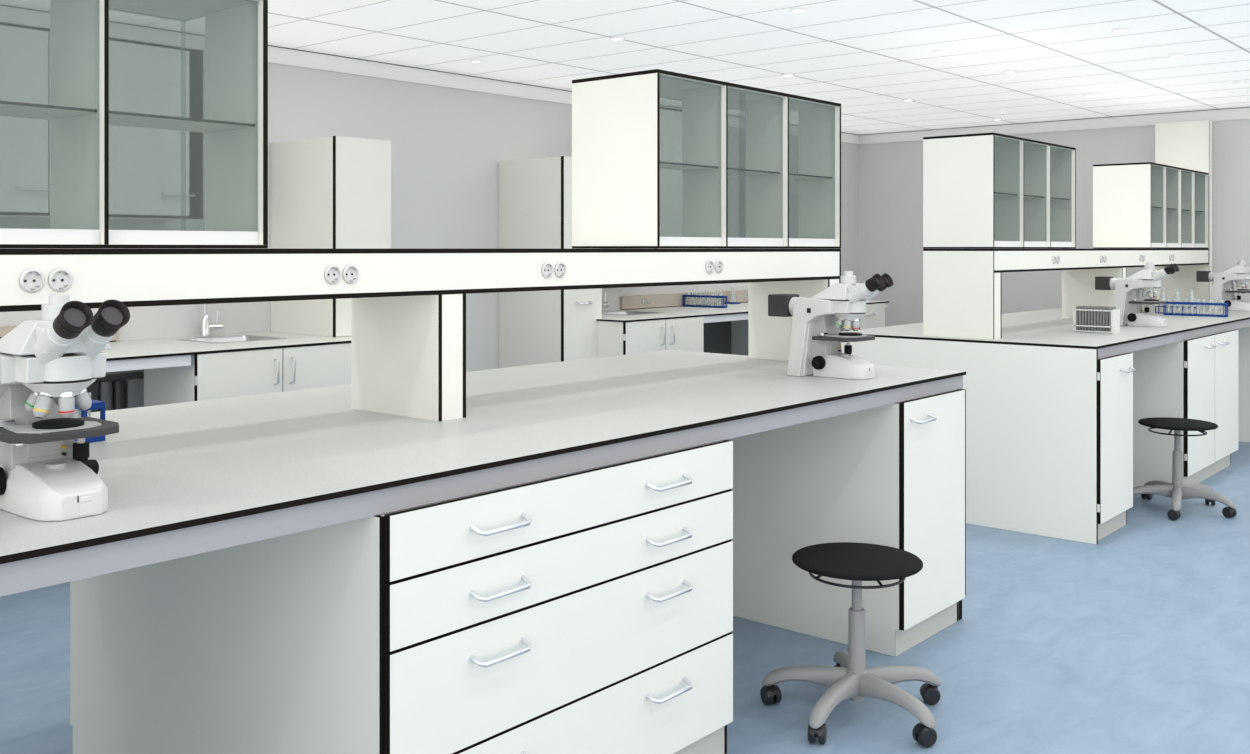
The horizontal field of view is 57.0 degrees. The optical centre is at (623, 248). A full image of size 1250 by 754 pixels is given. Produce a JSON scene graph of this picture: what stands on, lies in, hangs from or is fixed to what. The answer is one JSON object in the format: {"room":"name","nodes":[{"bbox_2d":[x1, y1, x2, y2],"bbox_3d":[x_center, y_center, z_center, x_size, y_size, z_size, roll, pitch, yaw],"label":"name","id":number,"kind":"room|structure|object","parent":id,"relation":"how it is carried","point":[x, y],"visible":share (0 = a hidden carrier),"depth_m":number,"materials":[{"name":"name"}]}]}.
{"room":"laboratory","nodes":[
{"label":"laboratory","id":0,"kind":"room"},
{"bbox_2d":[0,54,858,375],"bbox_3d":[-1.992,0.130,6.178,0.150,2.434,13.196,0,0,41],"label":"wall","id":1,"kind":"structure","parent":0,"point":[448,144],"depth_m":7.03,"materials":[{"name":"white paint"}]},
{"bbox_2d":[0,22,202,219],"bbox_3d":[-2.792,-0.544,4.826,0.387,0.806,2.041,0,0,41],"label":"upper cabinet","id":2,"kind":"object","parent":1,"relation":"attached to","point":[155,174],"visible":0.77,"depth_m":5.22,"materials":[{"name":"white laminate"}]},
{"bbox_2d":[0,4,859,144],"bbox_3d":[-1.981,-1.041,6.059,0.019,0.092,13.031,0,0,41],"label":"trim","id":3,"kind":"structure","parent":1,"relation":"attached to","point":[8,14],"depth_m":6.56,"materials":[{"name":"white paint"}]},
{"bbox_2d":[602,107,720,248],"bbox_3d":[0.191,-0.446,8.076,0.692,0.985,0.720,0,0,41],"label":"upper cabinet","id":4,"kind":"object","parent":1,"relation":"attached to","point":[670,118],"visible":0.06,"depth_m":7.70,"materials":[{"name":"white laminate"}]},
{"bbox_2d":[0,441,1249,753],"bbox_3d":[1.448,1.387,3.233,9.205,0.080,13.196,0,0,41],"label":"floor","id":5,"kind":"structure","parent":0,"point":[1136,640],"depth_m":3.80,"materials":[{"name":"blue plastic"}]},
{"bbox_2d":[74,373,143,413],"bbox_3d":[-2.461,0.977,5.423,0.112,0.739,1.840,0,0,41],"label":"duct","id":6,"kind":"object","parent":5,"relation":"on","point":[122,391],"visible":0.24,"depth_m":5.46,"materials":[{"name":"grey"}]},
{"bbox_2d":[144,343,350,406],"bbox_3d":[-1.730,0.902,5.449,0.500,0.888,0.866,0,0,41],"label":"base cabinet","id":7,"kind":"object","parent":5,"relation":"on","point":[209,376],"visible":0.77,"depth_m":5.21,"materials":[{"name":"white laminate"}]},
{"bbox_2d":[100,332,350,371],"bbox_3d":[-2.529,0.475,4.804,0.817,0.058,3.610,0,0,41],"label":"countertop","id":8,"kind":"structure","parent":7,"relation":"on","point":[165,352],"depth_m":5.17,"materials":[{"name":"white laminate"}]},
{"bbox_2d":[0,326,118,341],"bbox_3d":[-3.181,0.396,4.645,0.032,0.099,2.322,0,0,41],"label":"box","id":9,"kind":"object","parent":8,"relation":"on","point":[4,330],"visible":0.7,"depth_m":5.14,"materials":[{"name":"brown wood"}]},
{"bbox_2d":[200,304,222,336],"bbox_3d":[-2.044,0.291,5.793,0.186,0.303,0.110,0,0,41],"label":"mixer tap","id":10,"kind":"object","parent":8,"relation":"on","point":[206,326],"visible":0.61,"depth_m":5.81,"materials":[{"name":"silver metal"}]},
{"bbox_2d":[177,335,286,343],"bbox_3d":[-1.926,0.516,5.670,0.366,0.146,0.406,0,0,41],"label":"sink","id":11,"kind":"object","parent":8,"relation":"in","point":[237,338],"visible":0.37,"depth_m":5.78,"materials":[{"name":"silver metal"}]},
{"bbox_2d":[271,136,390,336],"bbox_3d":[-1.557,-0.061,6.115,0.586,1.014,0.350,0,0,41],"label":"upper cabinet","id":12,"kind":"object","parent":8,"relation":"on","point":[334,192],"visible":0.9,"depth_m":5.94,"materials":[{"name":"white laminate"}]},
{"bbox_2d":[70,440,732,753],"bbox_3d":[-0.566,0.926,3.033,1.365,0.839,1.154,0,0,41],"label":"base cabinet","id":13,"kind":"object","parent":5,"relation":"on","point":[590,611],"visible":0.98,"depth_m":2.54,"materials":[{"name":"white laminate"}]},
{"bbox_2d":[498,156,601,367],"bbox_3d":[-0.461,0.389,7.374,0.615,1.914,0.354,0,0,41],"label":"tall cabinet","id":14,"kind":"object","parent":5,"relation":"on","point":[535,195],"visible":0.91,"depth_m":7.22,"materials":[{"name":"white laminate"}]},
{"bbox_2d":[598,317,703,357],"bbox_3d":[-0.019,0.902,7.713,0.844,0.888,0.816,0,0,41],"label":"base cabinet","id":15,"kind":"object","parent":5,"relation":"on","point":[680,334],"visible":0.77,"depth_m":7.34,"materials":[{"name":"white laminate"}]},
{"bbox_2d":[597,301,888,322],"bbox_3d":[0.822,0.475,8.719,0.817,0.058,3.458,0,0,41],"label":"countertop","id":16,"kind":"structure","parent":15,"relation":"on","point":[733,312],"depth_m":8.04,"materials":[{"name":"white laminate"}]},
{"bbox_2d":[602,294,608,311],"bbox_3d":[-0.103,0.291,8.061,0.186,0.303,0.110,0,0,41],"label":"mixer tap","id":17,"kind":"object","parent":16,"relation":"on","point":[604,304],"visible":0.13,"depth_m":8.12,"materials":[{"name":"silver metal"}]},
{"bbox_2d":[602,311,662,314],"bbox_3d":[0.022,0.516,7.958,0.361,0.146,0.416,0,0,41],"label":"sink","id":18,"kind":"object","parent":16,"relation":"in","point":[614,312],"visible":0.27,"depth_m":8.11,"materials":[{"name":"silver metal"}]},
{"bbox_2d":[620,290,747,309],"bbox_3d":[0.790,0.396,9.285,0.032,0.099,2.465,0,0,41],"label":"backsplash","id":19,"kind":"structure","parent":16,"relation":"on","point":[661,300],"depth_m":8.81,"materials":[{"name":"brown wood"}]},
{"bbox_2d":[683,295,726,307],"bbox_3d":[0.619,0.401,8.762,0.385,0.090,0.048,0,0,41],"label":"test tube rack","id":20,"kind":"object","parent":16,"relation":"on","point":[684,296],"visible":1,"depth_m":8.73,"materials":[{"name":"blue plastic"}]},
{"bbox_2d":[704,321,730,353],"bbox_3d":[0.404,0.917,8.837,0.028,0.860,1.428,0,0,41],"label":"board","id":21,"kind":"object","parent":5,"relation":"on","point":[717,335],"visible":0.02,"depth_m":9.22,"materials":[{"name":"grey"}]},
{"bbox_2d":[731,320,747,355],"bbox_3d":[1.304,0.902,9.256,0.846,0.888,0.360,0,0,41],"label":"base cabinet","id":22,"kind":"object","parent":5,"relation":"on","point":[739,328],"visible":0.02,"depth_m":9.33,"materials":[{"name":"grey laminate"}]},
{"bbox_2d":[727,389,965,656],"bbox_3d":[0.597,0.926,4.392,1.365,0.840,0.518,0,0,41],"label":"base cabinet","id":23,"kind":"object","parent":5,"relation":"on","point":[891,475],"visible":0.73,"depth_m":3.97,"materials":[{"name":"white laminate"}]},
{"bbox_2d":[0,350,965,596],"bbox_3d":[-0.598,0.477,3.079,1.369,0.062,4.070,0,0,41],"label":"countertop","id":24,"kind":"structure","parent":23,"relation":"on","point":[184,479],"depth_m":2.68,"materials":[{"name":"grey laminate"}]},
{"bbox_2d":[0,294,129,520],"bbox_3d":[-1.014,0.262,2.001,0.433,0.367,0.206,0,0,41],"label":"microscope","id":25,"kind":"object","parent":24,"relation":"on","point":[48,363],"visible":1,"depth_m":1.92,"materials":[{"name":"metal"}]},
{"bbox_2d":[79,496,91,502],"bbox_3d":[-0.900,0.409,1.915,0.021,0.022,0.022,0,0,41],"label":"switch plate","id":26,"kind":"object","parent":25,"relation":"attached to","point":[82,499],"depth_m":1.91,"materials":[{"name":"plastic"}]},
{"bbox_2d":[75,399,104,442],"bbox_3d":[-1.365,0.401,2.780,0.385,0.090,0.048,0,0,41],"label":"test tube rack","id":27,"kind":"object","parent":24,"relation":"on","point":[96,404],"visible":0.13,"depth_m":2.66,"materials":[{"name":"blue plastic"}]},
{"bbox_2d":[0,249,840,421],"bbox_3d":[-0.591,0.223,3.113,0.377,0.446,4.022,0,0,41],"label":"shelf","id":28,"kind":"object","parent":24,"relation":"on","point":[408,306],"visible":0.99,"depth_m":3.01,"materials":[{"name":"white laminate"}]},
{"bbox_2d":[19,269,44,292],"bbox_3d":[-1.130,0.061,2.200,0.006,0.046,0.046,0,0,41],"label":"power socket","id":29,"kind":"object","parent":28,"relation":"attached to","point":[30,280],"depth_m":2.20,"materials":[{"name":"white plastic"}]},
{"bbox_2d":[48,268,72,291],"bbox_3d":[-1.095,0.061,2.241,0.006,0.046,0.046,0,0,41],"label":"power socket","id":30,"kind":"object","parent":28,"relation":"attached to","point":[59,279],"depth_m":2.24,"materials":[{"name":"white plastic"}]},
{"bbox_2d":[0,0,267,247],"bbox_3d":[-1.410,-0.285,2.161,0.370,0.569,1.444,0,0,41],"label":"upper cabinet","id":31,"kind":"object","parent":28,"relation":"on","point":[234,126],"visible":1,"depth_m":2.46,"materials":[{"name":"white laminate"}]},
{"bbox_2d":[324,265,340,283],"bbox_3d":[-0.686,0.061,2.719,0.006,0.046,0.046,0,0,41],"label":"power socket","id":32,"kind":"object","parent":28,"relation":"attached to","point":[332,273],"depth_m":2.72,"materials":[{"name":"white plastic"}]},
{"bbox_2d":[342,265,358,283],"bbox_3d":[-0.652,0.061,2.758,0.006,0.046,0.046,0,0,41],"label":"power socket","id":33,"kind":"object","parent":28,"relation":"attached to","point":[350,273],"depth_m":2.76,"materials":[{"name":"white plastic"}]},
{"bbox_2d":[541,262,552,277],"bbox_3d":[-0.215,0.061,3.269,0.006,0.046,0.046,0,0,41],"label":"power socket","id":34,"kind":"object","parent":28,"relation":"attached to","point":[546,267],"depth_m":3.27,"materials":[{"name":"white plastic"}]},
{"bbox_2d":[555,262,565,277],"bbox_3d":[-0.180,0.061,3.309,0.006,0.046,0.046,0,0,41],"label":"power socket","id":35,"kind":"object","parent":28,"relation":"attached to","point":[560,267],"depth_m":3.31,"materials":[{"name":"white plastic"}]},
{"bbox_2d":[572,69,840,247],"bbox_3d":[0.341,-0.285,4.207,0.370,0.569,1.151,0,0,41],"label":"upper cabinet","id":36,"kind":"object","parent":28,"relation":"on","point":[616,163],"visible":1,"depth_m":3.97,"materials":[{"name":"white laminate"}]},
{"bbox_2d":[706,260,713,273],"bbox_3d":[0.291,0.061,3.860,0.006,0.046,0.046,0,0,41],"label":"power socket","id":37,"kind":"object","parent":28,"relation":"attached to","point":[709,263],"depth_m":3.86,"materials":[{"name":"white plastic"}]},
{"bbox_2d":[715,260,722,273],"bbox_3d":[0.325,0.061,3.900,0.006,0.046,0.046,0,0,41],"label":"power socket","id":38,"kind":"object","parent":28,"relation":"attached to","point":[718,263],"depth_m":3.90,"materials":[{"name":"white plastic"}]},
{"bbox_2d":[768,271,892,379],"bbox_3d":[0.728,0.262,4.037,0.433,0.367,0.206,0,0,41],"label":"microscope","id":39,"kind":"object","parent":24,"relation":"on","point":[815,349],"visible":1,"depth_m":3.98,"materials":[{"name":"plastic"}]},
{"bbox_2d":[768,294,808,316],"bbox_3d":[0.598,0.203,4.111,0.138,0.078,0.090,0,0,41],"label":"lamp","id":40,"kind":"object","parent":39,"relation":"attached to","point":[779,305],"depth_m":4.09,"materials":[{"name":"grey plastic"}]},
{"bbox_2d":[760,542,940,746],"bbox_3d":[0.673,1.120,3.354,0.532,0.451,0.520,0,0,0],"label":"stool","id":41,"kind":"object","parent":5,"relation":"on","point":[856,562],"visible":1,"depth_m":3.31,"materials":[{"name":"black plastic"}]},
{"bbox_2d":[841,303,884,330],"bbox_3d":[1.778,0.902,9.811,0.846,0.888,0.440,0,0,41],"label":"base cabinet","id":42,"kind":"object","parent":5,"relation":"on","point":[874,317],"visible":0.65,"depth_m":9.56,"materials":[{"name":"white laminate"}]},
{"bbox_2d":[841,337,1135,543],"bbox_3d":[1.823,0.902,5.840,1.385,0.888,0.491,0,0,41],"label":"base cabinet","id":43,"kind":"object","parent":5,"relation":"on","point":[1049,430],"visible":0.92,"depth_m":5.44,"materials":[{"name":"white laminate"}]},
{"bbox_2d":[1128,330,1237,486],"bbox_3d":[2.972,0.926,7.167,1.365,0.840,1.155,0,0,41],"label":"base cabinet","id":44,"kind":"object","parent":5,"relation":"on","point":[1195,378],"visible":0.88,"depth_m":6.46,"materials":[{"name":"white laminate"}]},
{"bbox_2d":[1131,417,1236,519],"bbox_3d":[2.873,1.120,5.945,0.521,0.451,0.532,0,0,-27],"label":"stool","id":45,"kind":"object","parent":5,"relation":"on","point":[1176,490],"visible":0.85,"depth_m":5.91,"materials":[{"name":"grey plastic"}]},
{"bbox_2d":[1230,326,1249,441],"bbox_3d":[4.173,0.926,8.571,1.365,0.840,0.650,0,0,41],"label":"base cabinet","id":46,"kind":"object","parent":5,"relation":"on","point":[1243,333],"visible":0.02,"depth_m":8.02,"materials":[{"name":"white laminate"}]},
{"bbox_2d":[841,305,1249,358],"bbox_3d":[3.010,0.477,7.295,1.369,0.062,4.242,0,0,41],"label":"countertop","id":47,"kind":"structure","parent":46,"relation":"on","point":[1046,327],"depth_m":6.22,"materials":[{"name":"grey laminate"}]},
{"bbox_2d":[923,249,1208,339],"bbox_3d":[2.977,0.223,7.282,0.377,0.446,4.004,0,0,41],"label":"shelf","id":48,"kind":"object","parent":47,"relation":"on","point":[962,288],"visible":1,"depth_m":5.85,"materials":[{"name":"white laminate"}]},
{"bbox_2d":[923,132,1075,247],"bbox_3d":[2.047,-0.285,6.200,0.370,0.569,1.151,0,0,41],"label":"upper cabinet","id":49,"kind":"object","parent":48,"relation":"on","point":[981,190],"visible":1,"depth_m":5.93,"materials":[{"name":"white laminate"}]},
{"bbox_2d":[1093,162,1207,248],"bbox_3d":[3.800,-0.285,8.249,0.370,0.569,1.444,0,0,41],"label":"upper cabinet","id":50,"kind":"object","parent":48,"relation":"on","point":[1144,205],"visible":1,"depth_m":7.81,"materials":[{"name":"white laminate"}]},
{"bbox_2d":[1073,308,1119,333],"bbox_3d":[2.530,0.383,6.155,0.205,0.125,0.118,0,0,41],"label":"tube rack","id":51,"kind":"object","parent":47,"relation":"on","point":[1115,313],"visible":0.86,"depth_m":6.10,"materials":[{"name":"white plastic"}]},
{"bbox_2d":[1076,306,1077,329],"bbox_3d":[2.436,0.376,6.183,0.012,0.131,0.012,0,0,41],"label":"tube","id":52,"kind":"object","parent":51,"relation":"in","point":[1076,306],"visible":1,"depth_m":6.18,"materials":[{"name":"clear glass"}]},
{"bbox_2d":[1079,306,1080,329],"bbox_3d":[2.448,0.376,6.172,0.012,0.131,0.012,0,0,41],"label":"tube","id":53,"kind":"object","parent":51,"relation":"in","point":[1079,306],"visible":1,"depth_m":6.17,"materials":[{"name":"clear glass"}]},
{"bbox_2d":[1082,306,1083,329],"bbox_3d":[2.460,0.376,6.162,0.012,0.131,0.012,0,0,41],"label":"tube","id":54,"kind":"object","parent":51,"relation":"in","point":[1082,306],"visible":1,"depth_m":6.16,"materials":[{"name":"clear glass"}]},
{"bbox_2d":[1085,307,1086,330],"bbox_3d":[2.472,0.376,6.152,0.012,0.131,0.012,0,0,41],"label":"tube","id":55,"kind":"object","parent":51,"relation":"in","point":[1085,307],"visible":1,"depth_m":6.15,"materials":[{"name":"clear glass"}]},
{"bbox_2d":[1088,307,1089,330],"bbox_3d":[2.483,0.376,6.142,0.012,0.131,0.012,0,0,41],"label":"tube","id":56,"kind":"object","parent":51,"relation":"in","point":[1088,307],"visible":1,"depth_m":6.14,"materials":[{"name":"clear glass"}]},
{"bbox_2d":[1091,307,1092,330],"bbox_3d":[2.495,0.376,6.132,0.012,0.131,0.012,0,0,41],"label":"tube","id":57,"kind":"object","parent":51,"relation":"in","point":[1091,307],"visible":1,"depth_m":6.13,"materials":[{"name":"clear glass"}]},
{"bbox_2d":[1094,307,1095,330],"bbox_3d":[2.507,0.376,6.122,0.012,0.131,0.012,0,0,41],"label":"tube","id":58,"kind":"object","parent":51,"relation":"in","point":[1094,307],"visible":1,"depth_m":6.12,"materials":[{"name":"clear glass"}]},
{"bbox_2d":[1097,307,1098,330],"bbox_3d":[2.519,0.376,6.112,0.012,0.131,0.012,0,0,41],"label":"tube","id":59,"kind":"object","parent":51,"relation":"in","point":[1097,307],"visible":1,"depth_m":6.11,"materials":[{"name":"grey glass"}]},
{"bbox_2d":[1100,307,1101,330],"bbox_3d":[2.530,0.376,6.102,0.012,0.131,0.012,0,0,41],"label":"tube","id":60,"kind":"object","parent":51,"relation":"in","point":[1100,307],"visible":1,"depth_m":6.10,"materials":[{"name":"grey glass"}]},
{"bbox_2d":[1103,307,1104,330],"bbox_3d":[2.542,0.376,6.092,0.012,0.131,0.012,0,0,41],"label":"tube","id":61,"kind":"object","parent":51,"relation":"in","point":[1103,307],"visible":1,"depth_m":6.09,"materials":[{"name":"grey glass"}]},
{"bbox_2d":[1106,307,1107,331],"bbox_3d":[2.554,0.376,6.082,0.012,0.131,0.012,0,0,41],"label":"tube","id":62,"kind":"object","parent":51,"relation":"in","point":[1106,307],"visible":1,"depth_m":6.08,"materials":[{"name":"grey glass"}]},
{"bbox_2d":[1109,307,1110,331],"bbox_3d":[2.566,0.376,6.072,0.012,0.131,0.012,0,0,41],"label":"tube","id":63,"kind":"object","parent":51,"relation":"in","point":[1109,307],"visible":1,"depth_m":6.07,"materials":[{"name":"grey glass"}]},
{"bbox_2d":[1095,262,1179,326],"bbox_3d":[2.975,0.262,6.662,0.433,0.367,0.206,0,0,41],"label":"microscope","id":64,"kind":"object","parent":47,"relation":"on","point":[1127,293],"visible":0.98,"depth_m":6.60,"materials":[{"name":"plastic"}]},
{"bbox_2d":[1095,276,1121,289],"bbox_3d":[2.844,0.203,6.736,0.138,0.078,0.090,0,0,41],"label":"lamp","id":65,"kind":"object","parent":64,"relation":"attached to","point":[1101,282],"depth_m":6.71,"materials":[{"name":"grey plastic"}]},
{"bbox_2d":[1155,306,1199,313],"bbox_3d":[3.792,0.421,7.880,0.265,0.050,0.075,0,0,41],"label":"stand","id":66,"kind":"object","parent":47,"relation":"on","point":[1182,307],"visible":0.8,"depth_m":7.88,"materials":[{"name":"blue plastic"}]},
{"bbox_2d":[1163,301,1227,316],"bbox_3d":[3.788,0.401,7.622,0.385,0.090,0.048,0,0,41],"label":"test tube rack","id":67,"kind":"object","parent":47,"relation":"on","point":[1167,302],"visible":0.89,"depth_m":7.60,"materials":[{"name":"blue plastic"}]},
{"bbox_2d":[1196,259,1249,310],"bbox_3d":[4.396,0.262,8.322,0.433,0.367,0.206,0,0,41],"label":"microscope","id":68,"kind":"object","parent":47,"relation":"on","point":[1223,291],"visible":0.97,"depth_m":8.28,"materials":[{"name":"plastic"}]},
{"bbox_2d":[1196,271,1218,281],"bbox_3d":[4.265,0.203,8.396,0.138,0.078,0.090,0,0,41],"label":"lamp","id":69,"kind":"object","parent":68,"relation":"attached to","point":[1201,276],"depth_m":8.37,"materials":[{"name":"grey plastic"}]},
{"bbox_2d":[0,0,1249,134],"bbox_3d":[1.448,-1.137,3.233,9.205,0.100,13.196,0,0,41],"label":"ceiling","id":70,"kind":"structure","parent":0,"point":[391,14],"depth_m":6.16,"materials":[{"name":"white tile"}]},
{"bbox_2d":[469,59,482,62],"bbox_3d":[-0.850,-1.082,6.651,0.080,0.009,0.080,0,0,41],"label":"recessed light","id":71,"kind":"object","parent":70,"relation":"in","point":[472,60],"visible":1,"depth_m":6.63,"materials":[{"name":"white paint"}]},
{"bbox_2d":[609,36,624,40],"bbox_3d":[-0.032,-1.082,5.937,0.080,0.009,0.080,0,0,41],"label":"recessed light","id":72,"kind":"object","parent":70,"relation":"in","point":[616,38],"visible":1,"depth_m":5.92,"materials":[{"name":"white"}]},
{"bbox_2d":[142,0,1249,131],"bbox_3d":[1.457,-1.086,3.114,9.035,0.001,13.026,0,0,41],"label":"grid","id":73,"kind":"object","parent":70,"relation":"attached to","point":[1156,1],"depth_m":6.25,"materials":[{"name":"grey metal"}]},
{"bbox_2d":[782,73,793,76],"bbox_3d":[1.027,-1.082,7.183,0.080,0.009,0.080,0,0,41],"label":"recessed light","id":74,"kind":"object","parent":70,"relation":"in","point":[787,74],"visible":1,"depth_m":7.17,"materials":[{"name":"white"}]},
{"bbox_2d":[790,8,807,12],"bbox_3d":[0.796,-1.082,5.229,0.080,0.009,0.080,0,0,41],"label":"recessed light","id":75,"kind":"object","parent":70,"relation":"in","point":[794,10],"visible":1,"depth_m":5.21,"materials":[{"name":"white plastic"}]},
{"bbox_2d":[932,50,946,53],"bbox_3d":[1.737,-1.082,6.325,0.080,0.009,0.080,0,0,41],"label":"recessed light","id":76,"kind":"object","parent":70,"relation":"in","point":[933,51],"visible":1,"depth_m":6.30,"materials":[{"name":"white plastic"}]},
{"bbox_2d":[1003,70,1015,73],"bbox_3d":[2.367,-1.082,7.056,0.080,0.009,0.080,0,0,41],"label":"recessed light","id":77,"kind":"object","parent":70,"relation":"in","point":[1008,71],"visible":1,"depth_m":7.05,"materials":[{"name":"white"}]},
{"bbox_2d":[1112,28,1128,32],"bbox_3d":[2.466,-1.082,5.711,0.080,0.009,0.080,0,0,41],"label":"recessed light","id":78,"kind":"object","parent":70,"relation":"in","point":[1118,30],"visible":1,"depth_m":5.69,"materials":[{"name":"white plastic"}]},
{"bbox_2d":[1169,53,1184,56],"bbox_3d":[3.094,-1.082,6.439,0.080,0.009,0.080,0,0,41],"label":"recessed light","id":79,"kind":"object","parent":70,"relation":"in","point":[1174,54],"visible":1,"depth_m":6.43,"materials":[{"name":"white"}]},
{"bbox_2d":[1233,82,1245,84],"bbox_3d":[4.032,-1.082,7.533,0.080,0.009,0.080,0,0,41],"label":"recessed light","id":80,"kind":"object","parent":70,"relation":"in","point":[1234,83],"visible":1,"depth_m":7.52,"materials":[{"name":"white"}]},
{"bbox_2d":[859,119,1249,326],"bbox_3d":[5.746,0.130,8.140,9.055,2.434,0.150,0,0,41],"label":"wall","id":81,"kind":"structure","parent":0,"point":[890,174],"depth_m":9.96,"materials":[{"name":"white paint"}]},
{"bbox_2d":[860,107,1249,144],"bbox_3d":[5.691,-1.041,8.075,9.054,0.092,0.019,0,0,41],"label":"trim","id":82,"kind":"structure","parent":81,"relation":"attached to","point":[1241,113],"depth_m":9.70,"materials":[{"name":"white paint"}]},
{"bbox_2d":[1155,120,1212,307],"bbox_3d":[4.313,-0.263,8.857,0.382,1.417,0.116,0,0,41],"label":"column","id":83,"kind":"structure","parent":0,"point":[1188,144],"depth_m":8.79,"materials":[{"name":"white paint"}]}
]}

